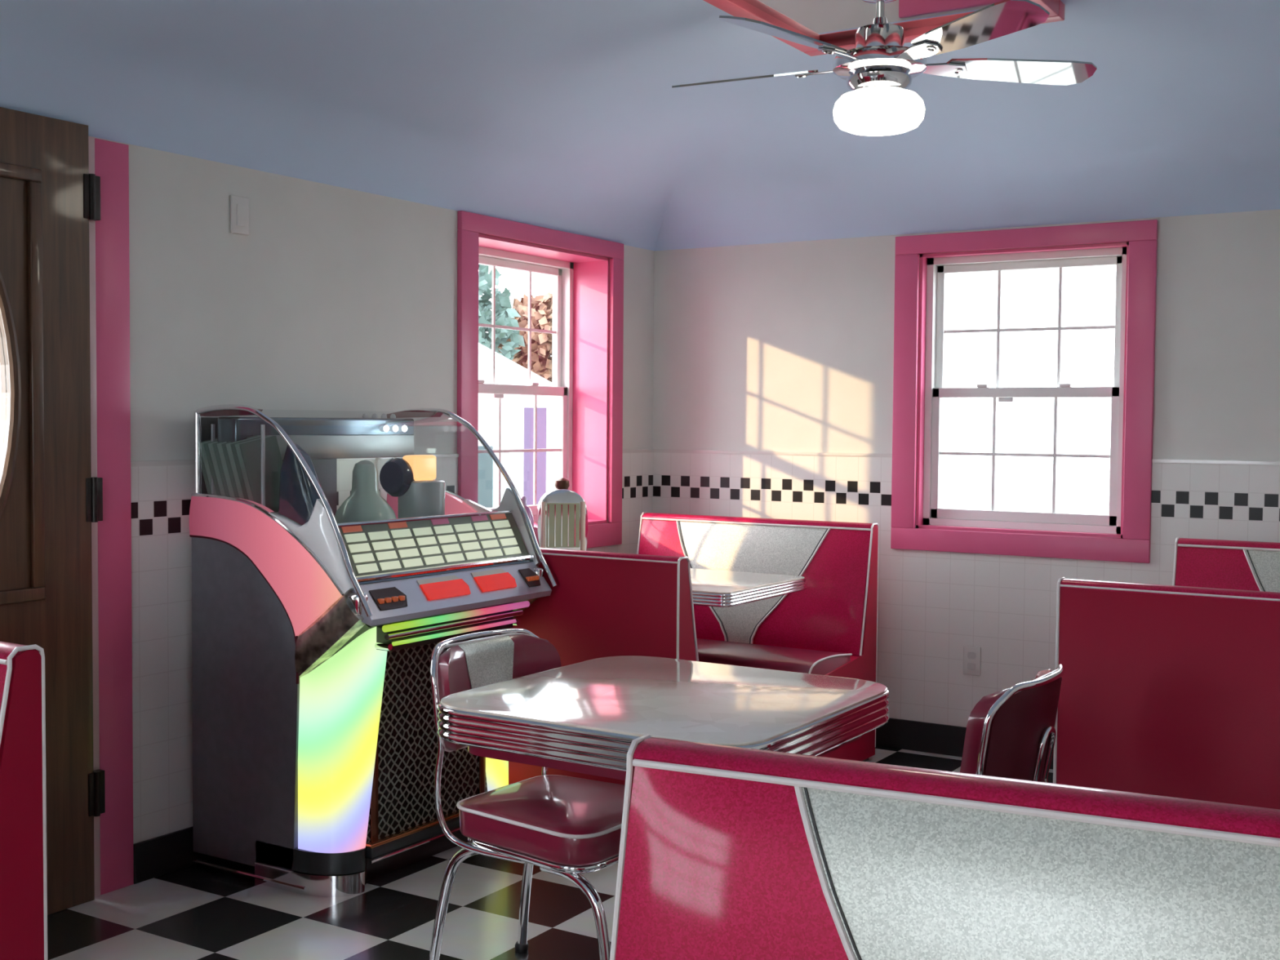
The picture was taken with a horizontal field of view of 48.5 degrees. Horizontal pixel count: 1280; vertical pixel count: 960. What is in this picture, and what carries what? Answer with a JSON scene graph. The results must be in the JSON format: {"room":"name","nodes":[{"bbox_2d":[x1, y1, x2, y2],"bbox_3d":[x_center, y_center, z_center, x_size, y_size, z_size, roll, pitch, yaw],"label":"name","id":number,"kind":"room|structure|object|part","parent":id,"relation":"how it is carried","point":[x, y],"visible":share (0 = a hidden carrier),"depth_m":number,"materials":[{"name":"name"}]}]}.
{"room":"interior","nodes":[
{"label":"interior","id":0,"kind":"room"},
{"bbox_2d":[88,135,654,524],"bbox_3d":[-1.843,0.029,3.756,0.300,2.300,6.700,2,3,32],"label":"wall","id":1,"kind":"structure","parent":0,"point":[335,301],"depth_m":4.61,"materials":[{"name":"paint"}]},
{"bbox_2d":[0,106,133,915],"bbox_3d":[-1.809,0.111,3.593,0.335,2.150,1.175,2,3,32],"label":"door","id":2,"kind":"structure","parent":1,"relation":"in","point":[65,496],"depth_m":3.87,"materials":[{"name":"brown wood"}]},
{"bbox_3d":[-1.815,-0.218,3.422,0.028,1.158,0.718,2,3,32],"label":"oval moulding","id":3,"kind":"part","parent":2,"relation":"part of","materials":[{"name":"brown wood"}]},
{"bbox_3d":[-1.752,0.089,3.527,0.016,1.800,0.615,2,3,32],"label":"panel moulding","id":4,"kind":"part","parent":2,"relation":"part of","materials":[{"name":"brown wood"}]},
{"bbox_3d":[-1.773,0.128,3.571,0.020,2.118,1.175,2,3,32],"label":"casing","id":5,"kind":"part","parent":2,"relation":"part of","materials":[{"name":"pink paint"}]},
{"bbox_2d":[133,826,211,884],"bbox_3d":[-1.714,1.125,3.710,0.014,0.115,6.692,2,3,32],"label":"baseboard","id":6,"kind":"structure","parent":1,"relation":"attached to","point":[154,857],"depth_m":4.20,"materials":[{"name":"black rubber"}]},
{"bbox_2d":[230,195,248,235],"bbox_3d":[-1.235,-0.818,4.392,0.011,0.116,0.072,2,3,32],"label":"wall plate","id":7,"kind":"object","parent":1,"relation":"attached to","point":[239,206],"visible":1,"depth_m":4.38,"materials":[{"name":"white plastic"}]},
{"bbox_2d":[130,452,653,844],"bbox_3d":[-1.717,0.578,3.697,0.008,1.210,6.700,2,3,32],"label":"tile wainscoting","id":8,"kind":"structure","parent":1,"relation":"attached to","point":[162,541],"depth_m":4.20,"materials":[{"name":"tile"}]},
{"bbox_2d":[457,210,623,548],"bbox_3d":[-0.634,-0.367,5.938,0.622,1.318,1.118,2,3,32],"label":"window","id":9,"kind":"structure","parent":1,"relation":"in","point":[588,332],"depth_m":6.17,"materials":[{"name":"pink paint"}]},
{"bbox_3d":[-0.580,-0.636,5.905,0.027,0.558,0.850,2,3,32],"label":"sash","id":10,"kind":"part","parent":9,"relation":"part of","materials":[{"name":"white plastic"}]},
{"bbox_3d":[-0.557,-0.120,5.909,0.027,0.552,0.850,2,3,32],"label":"sash","id":11,"kind":"part","parent":9,"relation":"part of","materials":[{"name":"white plastic"}]},
{"bbox_3d":[-0.568,-0.379,5.907,0.075,1.126,0.906,2,3,32],"label":"frame","id":12,"kind":"part","parent":9,"relation":"part of","materials":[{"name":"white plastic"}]},
{"bbox_2d":[47,745,1053,959],"bbox_3d":[-0.190,1.283,2.768,4.220,0.100,7.100,2,3,32],"label":"floor","id":13,"kind":"structure","parent":0,"point":[195,912],"depth_m":3.84,"materials":[{"name":"tile"}]},
{"bbox_2d":[0,641,47,959],"bbox_3d":[-1.699,0.754,2.538,1.165,0.953,0.627,2,3,32],"label":"bench","id":14,"kind":"object","parent":13,"relation":"on","point":[23,788],"visible":1,"depth_m":2.45,"materials":[{"name":"red leather"}]},
{"bbox_3d":[-1.318,0.549,2.539,0.512,0.488,0.123,2,3,32],"label":"backrest","id":15,"kind":"part","parent":14,"relation":"part of","materials":[{"name":"red leather"}]},
{"bbox_2d":[189,404,557,897],"bbox_3d":[-0.803,0.466,4.431,0.715,1.388,0.902,2,3,32],"label":"jukebox","id":16,"kind":"object","parent":13,"relation":"on","point":[317,626],"visible":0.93,"depth_m":4.15,"materials":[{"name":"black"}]},
{"bbox_3d":[-1.314,-0.070,4.218,0.015,0.268,0.016,2,3,32],"label":"dome trim","id":17,"kind":"part","parent":16,"relation":"part of","materials":[{"name":"silver metal"}]},
{"bbox_3d":[-1.274,-0.037,4.241,0.011,0.260,0.011,-1,3,-36],"label":"rack post","id":18,"kind":"part","parent":16,"relation":"part of","materials":[{"name":"silver metal"}]},
{"bbox_3d":[-1.201,-0.200,4.176,0.219,0.028,0.044,2,3,32],"label":"dome roof panel","id":19,"kind":"part","parent":16,"relation":"part of","materials":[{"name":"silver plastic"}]},
{"bbox_3d":[-1.150,0.368,4.124,0.446,0.403,0.010,2,3,32],"label":"trim","id":20,"kind":"part","parent":16,"relation":"part of","materials":[{"name":"red"}]},
{"bbox_3d":[-1.150,0.647,4.145,0.440,0.953,0.018,2,3,32],"label":"panel","id":21,"kind":"part","parent":16,"relation":"part of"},
{"bbox_3d":[-1.095,-0.031,4.130,0.011,0.260,0.011,-1,3,-36],"label":"rack post","id":22,"kind":"part","parent":16,"relation":"part of","materials":[{"name":"silver metal"}]},
{"bbox_3d":[-1.071,0.178,4.066,0.612,0.263,0.011,2,3,32],"label":"band trim","id":23,"kind":"part","parent":16,"relation":"part of","materials":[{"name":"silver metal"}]},
{"bbox_3d":[-1.164,-0.021,4.486,0.013,0.350,0.570,2,3,32],"label":"panel","id":24,"kind":"part","parent":16,"relation":"part of","materials":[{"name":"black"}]},
{"bbox_3d":[-1.020,0.076,4.039,0.689,0.580,0.017,2,3,32],"label":"dome trim","id":25,"kind":"part","parent":16,"relation":"part of","materials":[{"name":"silver metal"}]},
{"bbox_3d":[-0.857,0.437,3.968,0.237,0.253,0.061,2,3,32],"label":"corner trim","id":26,"kind":"part","parent":16,"relation":"part of","materials":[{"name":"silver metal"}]},
{"bbox_3d":[-0.956,-0.106,4.533,0.008,0.076,0.705,2,3,32],"label":"header plate","id":27,"kind":"part","parent":16,"relation":"part of","materials":[{"name":"grey metal"}]},
{"bbox_3d":[-0.907,-0.211,4.696,0.020,0.018,0.020,2,3,32],"label":"bulb","id":28,"kind":"part","parent":16,"relation":"part of","materials":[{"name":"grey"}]},
{"bbox_3d":[-0.883,-0.213,4.734,0.020,0.018,0.020,2,3,32],"label":"bulb","id":29,"kind":"part","parent":16,"relation":"part of","materials":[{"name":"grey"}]},
{"bbox_3d":[-0.860,-0.214,4.772,0.020,0.018,0.020,2,3,32],"label":"bulb","id":30,"kind":"part","parent":16,"relation":"part of","materials":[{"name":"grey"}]},
{"bbox_3d":[-0.839,-0.170,4.708,0.014,0.023,0.024,2,3,32],"label":"bulb","id":31,"kind":"part","parent":16,"relation":"part of","materials":[{"name":"white glass"}]},
{"bbox_3d":[-0.836,-0.216,4.811,0.020,0.018,0.020,2,3,32],"label":"bulb","id":32,"kind":"part","parent":16,"relation":"part of","materials":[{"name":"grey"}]},
{"bbox_3d":[-0.815,-0.172,4.746,0.014,0.023,0.024,2,3,32],"label":"bulb","id":33,"kind":"part","parent":16,"relation":"part of","materials":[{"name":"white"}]},
{"bbox_3d":[-0.791,-0.173,4.784,0.014,0.023,0.024,2,3,32],"label":"bulb","id":34,"kind":"part","parent":16,"relation":"part of","materials":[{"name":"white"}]},
{"bbox_3d":[-0.616,1.040,4.335,0.028,0.011,0.620,2,3,32],"label":"copper rail","id":35,"kind":"part","parent":16,"relation":"part of","materials":[{"name":"brown metal"}]},
{"bbox_3d":[-0.635,1.060,4.348,0.062,0.040,0.600,2,3,32],"label":"rail","id":36,"kind":"part","parent":16,"relation":"part of","materials":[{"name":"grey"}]},
{"bbox_3d":[-0.607,1.084,4.331,0.010,0.010,0.620,2,3,32],"label":"chrome rail","id":37,"kind":"part","parent":16,"relation":"part of","materials":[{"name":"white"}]},
{"bbox_3d":[-0.770,-0.224,4.866,0.219,0.028,0.044,2,3,32],"label":"dome roof panel","id":38,"kind":"part","parent":16,"relation":"part of","materials":[{"name":"red plastic"}]},
{"bbox_2d":[402,454,436,480],"bbox_3d":[-0.704,-0.039,4.540,0.060,0.080,0.110,2,3,32],"label":"lamp","id":39,"kind":"object","parent":16,"relation":"on","point":[418,467],"depth_m":4.50,"materials":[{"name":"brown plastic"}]},
{"bbox_3d":[-0.640,0.116,4.317,0.012,0.012,0.830,2,3,32],"label":"rack rail","id":40,"kind":"part","parent":16,"relation":"part of","materials":[{"name":"silver metal"}]},
{"bbox_2d":[365,641,487,843],"bbox_3d":[-0.634,0.755,4.336,0.020,0.580,0.620,2,3,32],"label":"speaker grille","id":41,"kind":"object","parent":16,"relation":"attached to","point":[402,738],"depth_m":4.22,"materials":[{"name":"black metal"}]},
{"bbox_3d":[-0.574,0.264,4.281,0.018,0.018,0.850,2,3,32],"label":"rack rail","id":42,"kind":"part","parent":16,"relation":"part of","materials":[{"name":"silver metal"}]},
{"bbox_3d":[-0.570,0.275,4.279,0.008,0.009,0.830,2,3,32],"label":"panel rail","id":43,"kind":"part","parent":16,"relation":"part of","materials":[{"name":"silver metal"}]},
{"bbox_3d":[-0.565,0.327,4.277,0.135,0.118,0.846,2,3,32],"label":"control panel","id":44,"kind":"part","parent":16,"relation":"part of","materials":[{"name":"silver metal"}]},
{"bbox_3d":[-0.546,0.432,4.270,0.018,0.017,0.630,2,3,32],"label":"chrome rail","id":45,"kind":"part","parent":16,"relation":"part of","materials":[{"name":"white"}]},
{"bbox_3d":[-0.602,0.151,4.817,0.612,0.263,0.011,2,3,32],"label":"band trim","id":46,"kind":"part","parent":16,"relation":"part of","materials":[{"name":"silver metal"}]},
{"bbox_3d":[-0.559,0.049,4.777,0.689,0.580,0.017,2,3,32],"label":"dome trim","id":47,"kind":"part","parent":16,"relation":"part of","materials":[{"name":"silver metal"}]},
{"bbox_3d":[-0.411,0.411,4.681,0.237,0.253,0.061,2,3,32],"label":"corner trim","id":48,"kind":"part","parent":16,"relation":"part of","materials":[{"name":"silver metal"}]},
{"bbox_2d":[428,628,625,959],"bbox_3d":[-0.173,0.796,3.312,0.593,0.829,0.434,2,3,35],"label":"chair","id":49,"kind":"object","parent":13,"relation":"on","point":[567,827],"visible":0.73,"depth_m":3.25,"materials":[{"name":"red leather"}]},
{"bbox_3d":[-0.399,1.015,3.296,0.225,0.368,0.036,2,3,27],"label":"leg","id":50,"kind":"part","parent":49,"relation":"part of","materials":[{"name":"silver metal"}]},
{"bbox_3d":[-0.429,0.511,3.318,0.066,0.235,0.172,1,2,16],"label":"backrest","id":51,"kind":"part","parent":49,"relation":"part of","materials":[{"name":"red plastic"}]},
{"bbox_3d":[-0.286,0.611,3.385,0.313,0.468,0.434,2,3,35],"label":"frame","id":52,"kind":"part","parent":49,"relation":"part of","materials":[{"name":"silver metal"}]},
{"bbox_3d":[-0.228,1.006,3.540,0.225,0.368,0.036,3,3,43],"label":"leg","id":53,"kind":"part","parent":49,"relation":"part of","materials":[{"name":"silver metal"}]},
{"bbox_3d":[-0.276,0.503,3.537,0.172,0.235,0.066,-1,3,-36],"label":"backrest","id":54,"kind":"part","parent":49,"relation":"part of","materials":[{"name":"red leather"}]},
{"bbox_3d":[-0.167,0.774,3.307,0.414,0.090,0.419,2,3,35],"label":"seat","id":55,"kind":"part","parent":49,"relation":"part of","materials":[{"name":"red leather"}]},
{"bbox_3d":[-0.168,0.831,3.310,0.392,0.021,0.395,2,3,35],"label":"seat frame","id":56,"kind":"part","parent":49,"relation":"part of","materials":[{"name":"silver metal"}]},
{"bbox_3d":[-0.129,1.026,3.076,0.225,0.368,0.036,3,3,43],"label":"leg","id":57,"kind":"part","parent":49,"relation":"part of","materials":[{"name":"silver metal"}]},
{"bbox_2d":[508,547,698,785],"bbox_3d":[-0.203,0.678,4.967,1.145,0.930,0.627,2,3,32],"label":"bench","id":58,"kind":"object","parent":13,"relation":"on","point":[602,604],"visible":0.23,"depth_m":4.53,"materials":[{"name":"red leather"}]},
{"bbox_2d":[437,655,889,780],"bbox_3d":[0.063,0.841,3.090,0.767,0.762,0.777,2,3,32],"label":"dining table","id":59,"kind":"object","parent":13,"relation":"on","point":[584,717],"visible":0.81,"depth_m":2.91,"materials":[{"name":"silver metal"}]},
{"bbox_2d":[690,568,805,607],"bbox_3d":[0.017,0.744,5.445,1.066,0.762,0.657,2,3,32],"label":"table","id":60,"kind":"object","parent":13,"relation":"on","point":[710,588],"visible":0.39,"depth_m":5.17,"materials":[{"name":"white laminate"}]},
{"bbox_2d":[520,495,533,529],"bbox_3d":[-0.452,0.209,5.524,0.080,0.294,0.080,2,3,32],"label":"squeeze bottle","id":61,"kind":"object","parent":60,"relation":"on","point":[523,498],"visible":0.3,"depth_m":5.51,"materials":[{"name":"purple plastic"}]},
{"bbox_2d":[535,477,588,551],"bbox_3d":[-0.309,0.172,5.626,0.200,0.361,0.144,0,2,-8],"label":"tabletop jukebox","id":62,"kind":"object","parent":60,"relation":"on","point":[562,514],"visible":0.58,"depth_m":5.57,"materials":[{"name":"silver metal"}]},
{"bbox_3d":[-0.308,0.015,5.622,0.060,0.046,0.060,0,2,-8],"label":"knob","id":63,"kind":"part","parent":62,"relation":"part of","materials":[{"name":"brown metal"}]},
{"bbox_2d":[636,511,879,761],"bbox_3d":[0.327,0.640,5.710,1.080,0.953,0.627,2,3,32],"label":"bench","id":64,"kind":"object","parent":13,"relation":"on","point":[829,627],"visible":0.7,"depth_m":5.70,"materials":[{"name":"red leather"}]},
{"bbox_3d":[0.189,0.418,6.034,0.470,0.488,0.123,2,3,32],"label":"backrest","id":65,"kind":"part","parent":64,"relation":"part of","materials":[{"name":"red leather"}]},
{"bbox_3d":[0.265,0.718,5.614,1.060,0.144,0.394,2,3,32],"label":"seat","id":66,"kind":"part","parent":64,"relation":"part of","materials":[{"name":"red leather"}]},
{"bbox_3d":[0.689,0.435,5.722,0.470,0.488,0.123,2,3,32],"label":"backrest","id":67,"kind":"part","parent":64,"relation":"part of","materials":[{"name":"red leather"}]},
{"bbox_2d":[609,733,1279,959],"bbox_3d":[0.391,0.821,1.297,1.155,0.953,0.627,2,3,26],"label":"bench","id":68,"kind":"object","parent":13,"relation":"on","point":[726,852],"visible":1,"depth_m":1.57,"materials":[{"name":"leather"}]},
{"bbox_3d":[0.203,0.599,1.613,0.507,0.488,0.123,2,3,26],"label":"backrest","id":69,"kind":"part","parent":68,"relation":"part of","materials":[{"name":"red leather"}]},
{"bbox_2d":[960,663,1065,782],"bbox_3d":[0.615,0.809,3.133,0.593,0.829,0.434,2,3,33],"label":"chair","id":70,"kind":"object","parent":13,"relation":"on","point":[1011,732],"visible":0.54,"depth_m":2.87,"materials":[{"name":"red leather"}]},
{"bbox_3d":[0.730,0.537,2.889,0.172,0.235,0.066,-1,3,-38],"label":"backrest","id":71,"kind":"part","parent":70,"relation":"part of","materials":[{"name":"red leather"}]},
{"bbox_3d":[0.876,0.529,3.114,0.066,0.235,0.172,1,2,14],"label":"backrest","id":72,"kind":"part","parent":70,"relation":"part of","materials":[{"name":"red leather"}]},
{"bbox_3d":[0.846,0.574,2.975,0.033,0.120,0.086,2,3,33],"label":"pull handle","id":73,"kind":"part","parent":70,"relation":"part of","materials":[{"name":"silver metal"}]},
{"bbox_2d":[1053,577,1279,809],"bbox_3d":[1.724,0.736,3.621,1.165,0.953,0.627,2,3,32],"label":"bench","id":74,"kind":"object","parent":13,"relation":"on","point":[1167,691],"visible":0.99,"depth_m":3.51,"materials":[{"name":"red leather"}]},
{"bbox_2d":[1172,537,1279,592],"bbox_3d":[2.246,0.704,4.513,1.165,0.953,0.627,2,3,32],"label":"bench","id":75,"kind":"object","parent":13,"relation":"on","point":[1253,566],"visible":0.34,"depth_m":4.90,"materials":[{"name":"red leather"}]},
{"bbox_3d":[2.090,0.481,4.849,0.512,0.488,0.123,2,3,32],"label":"backrest","id":76,"kind":"part","parent":75,"relation":"part of","materials":[{"name":"red leather"}]},
{"bbox_2d":[0,0,1279,250],"bbox_3d":[-0.128,-1.201,2.640,3.720,0.625,6.700,2,3,32],"label":"ceiling","id":77,"kind":"structure","parent":0,"point":[567,116],"depth_m":4.80,"materials":[{"name":"paint"}]},
{"bbox_2d":[703,0,1064,56],"bbox_3d":[0.685,-1.376,4.049,0.820,0.053,0.820,2,3,32],"label":"mirror","id":78,"kind":"object","parent":77,"relation":"attached to","point":[834,22],"visible":0.68,"depth_m":4.20,"materials":[{"name":"red paint"}]},
{"bbox_2d":[743,0,1003,41],"bbox_3d":[0.685,-1.385,4.049,0.720,0.020,0.720,2,3,32],"label":"mirror glass","id":79,"kind":"object","parent":78,"relation":"on","point":[824,20],"depth_m":4.21,"materials":[{"name":"red"}]},
{"bbox_2d":[671,0,1097,136],"bbox_3d":[0.644,-1.187,4.067,1.214,0.381,1.238,2,3,32],"label":"ceiling fan","id":80,"kind":"object","parent":77,"relation":"hanging from","point":[878,72],"visible":1,"depth_m":3.97,"materials":[{"name":"silver metal"}]},
{"bbox_3d":[0.312,-1.198,4.245,0.463,0.006,0.136,2,17,27],"label":"blade","id":81,"kind":"part","parent":80,"relation":"part of","materials":[{"name":"grey"}]},
{"bbox_3d":[0.389,-1.177,3.762,0.463,0.006,0.136,-2,17,-45],"label":"blade","id":82,"kind":"part","parent":80,"relation":"part of","materials":[{"name":"grey metal"}]},
{"bbox_3d":[0.682,-1.052,4.062,0.260,0.111,0.260,2,3,32],"label":"globe","id":83,"kind":"part","parent":80,"relation":"part of","materials":[{"name":"white glass"}]},
{"bbox_3d":[0.873,-1.170,3.686,0.136,0.006,0.463,15,-4,-27],"label":"blade","id":84,"kind":"part","parent":80,"relation":"part of","materials":[{"name":"grey metal"}]},
{"bbox_3d":[1.095,-1.186,4.122,0.463,0.006,0.136,0,-12,-9],"label":"blade","id":85,"kind":"part","parent":80,"relation":"part of","materials":[{"name":"grey"}]},
{"bbox_2d":[653,208,1279,537],"bbox_3d":[1.683,-0.019,5.609,4.320,2.300,0.180,2,3,32],"label":"wall","id":86,"kind":"structure","parent":0,"point":[788,347],"depth_m":5.98,"materials":[{"name":"paint"}]},
{"bbox_2d":[130,448,1279,465],"bbox_3d":[0.872,-0.039,4.307,3.720,0.012,2.885,2,3,32],"label":"trim","id":87,"kind":"structure","parent":86,"relation":"attached to","point":[437,455],"depth_m":5.31,"materials":[{"name":"white tile"}]},
{"bbox_2d":[875,717,1053,769],"bbox_3d":[1.629,1.072,5.559,3.698,0.122,0.014,2,3,32],"label":"baseboard","id":88,"kind":"structure","parent":86,"relation":"attached to","point":[922,736],"depth_m":5.84,"materials":[{"name":"black rubber"}]},
{"bbox_2d":[653,452,1279,727],"bbox_3d":[1.633,0.528,5.550,3.712,1.210,0.008,2,3,32],"label":"wainscoting","id":89,"kind":"structure","parent":86,"relation":"attached to","point":[931,605],"depth_m":5.79,"materials":[{"name":"tile"}]},
{"bbox_2d":[963,645,981,675],"bbox_3d":[1.338,0.729,5.731,0.072,0.116,0.010,2,3,32],"label":"power outlet","id":90,"kind":"object","parent":86,"relation":"attached to","point":[971,655],"visible":1,"depth_m":5.73,"materials":[{"name":"white plastic"}]},
{"bbox_2d":[967,662,975,670],"bbox_3d":[1.336,0.751,5.729,0.034,0.028,0.004,2,3,32],"label":"socket","id":91,"kind":"object","parent":90,"relation":"attached to","point":[971,666],"depth_m":5.73,"materials":[{"name":"grey plastic"}]},
{"bbox_2d":[967,651,976,658],"bbox_3d":[1.337,0.707,5.727,0.034,0.028,0.004,2,3,32],"label":"socket","id":92,"kind":"object","parent":90,"relation":"attached to","point":[971,655],"depth_m":5.72,"materials":[{"name":"grey plastic"}]},
{"bbox_2d":[890,219,1158,563],"bbox_3d":[1.520,-0.345,5.654,1.033,1.285,0.147,2,3,32],"label":"window","id":93,"kind":"structure","parent":86,"relation":"in","point":[1126,526],"depth_m":5.63,"materials":[{"name":"pink paint"}]},
{"bbox_3d":[1.539,-0.353,5.684,0.809,1.098,0.075,2,3,32],"label":"frame","id":94,"kind":"part","parent":93,"relation":"part of","materials":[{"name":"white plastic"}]},
{"bbox_3d":[1.529,-0.101,5.681,0.753,0.538,0.027,2,3,32],"label":"sash","id":95,"kind":"part","parent":93,"relation":"part of","materials":[{"name":"white plastic"}]},
{"bbox_3d":[1.550,-0.602,5.688,0.753,0.544,0.027,2,3,32],"label":"sash","id":96,"kind":"part","parent":93,"relation":"part of","materials":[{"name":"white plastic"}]},
{"label":"outside","id":97,"kind":"structure","parent":0,"visible":0},
{"bbox_2d":[939,462,1110,515],"bbox_3d":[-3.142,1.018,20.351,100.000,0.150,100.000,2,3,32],"label":"ground","id":98,"kind":"structure","parent":97,"point":[1024,487],"depth_m":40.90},
{"bbox_2d":[478,264,524,360],"bbox_3d":[-4.122,-1.810,24.866,4.128,5.149,4.080,2,3,32],"label":"leafy tree","id":99,"kind":"object","parent":98,"relation":"on","point":[504,315],"visible":0.07,"depth_m":24.56,"materials":[{"name":"green plant"}]},
{"bbox_2d":[477,342,551,508],"bbox_3d":[-2.901,-0.867,16.056,6.700,3.970,4.850,0,2,-5],"label":"house","id":100,"kind":"structure","parent":98,"relation":"on","point":[517,411],"depth_m":13.92,"materials":[{"name":"grey"}]},
{"bbox_3d":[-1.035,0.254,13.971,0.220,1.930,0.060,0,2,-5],"label":"door","id":101,"kind":"part","parent":100,"relation":"part of","materials":[{"name":"purple"}]},
{"bbox_2d":[497,291,552,382],"bbox_3d":[-1.679,-1.529,27.995,2.581,4.372,2.567,2,3,32],"label":"leafy tree","id":102,"kind":"object","parent":98,"relation":"on","point":[541,305],"visible":0.3,"depth_m":27.03,"materials":[{"name":"brown plant"}]}
]}

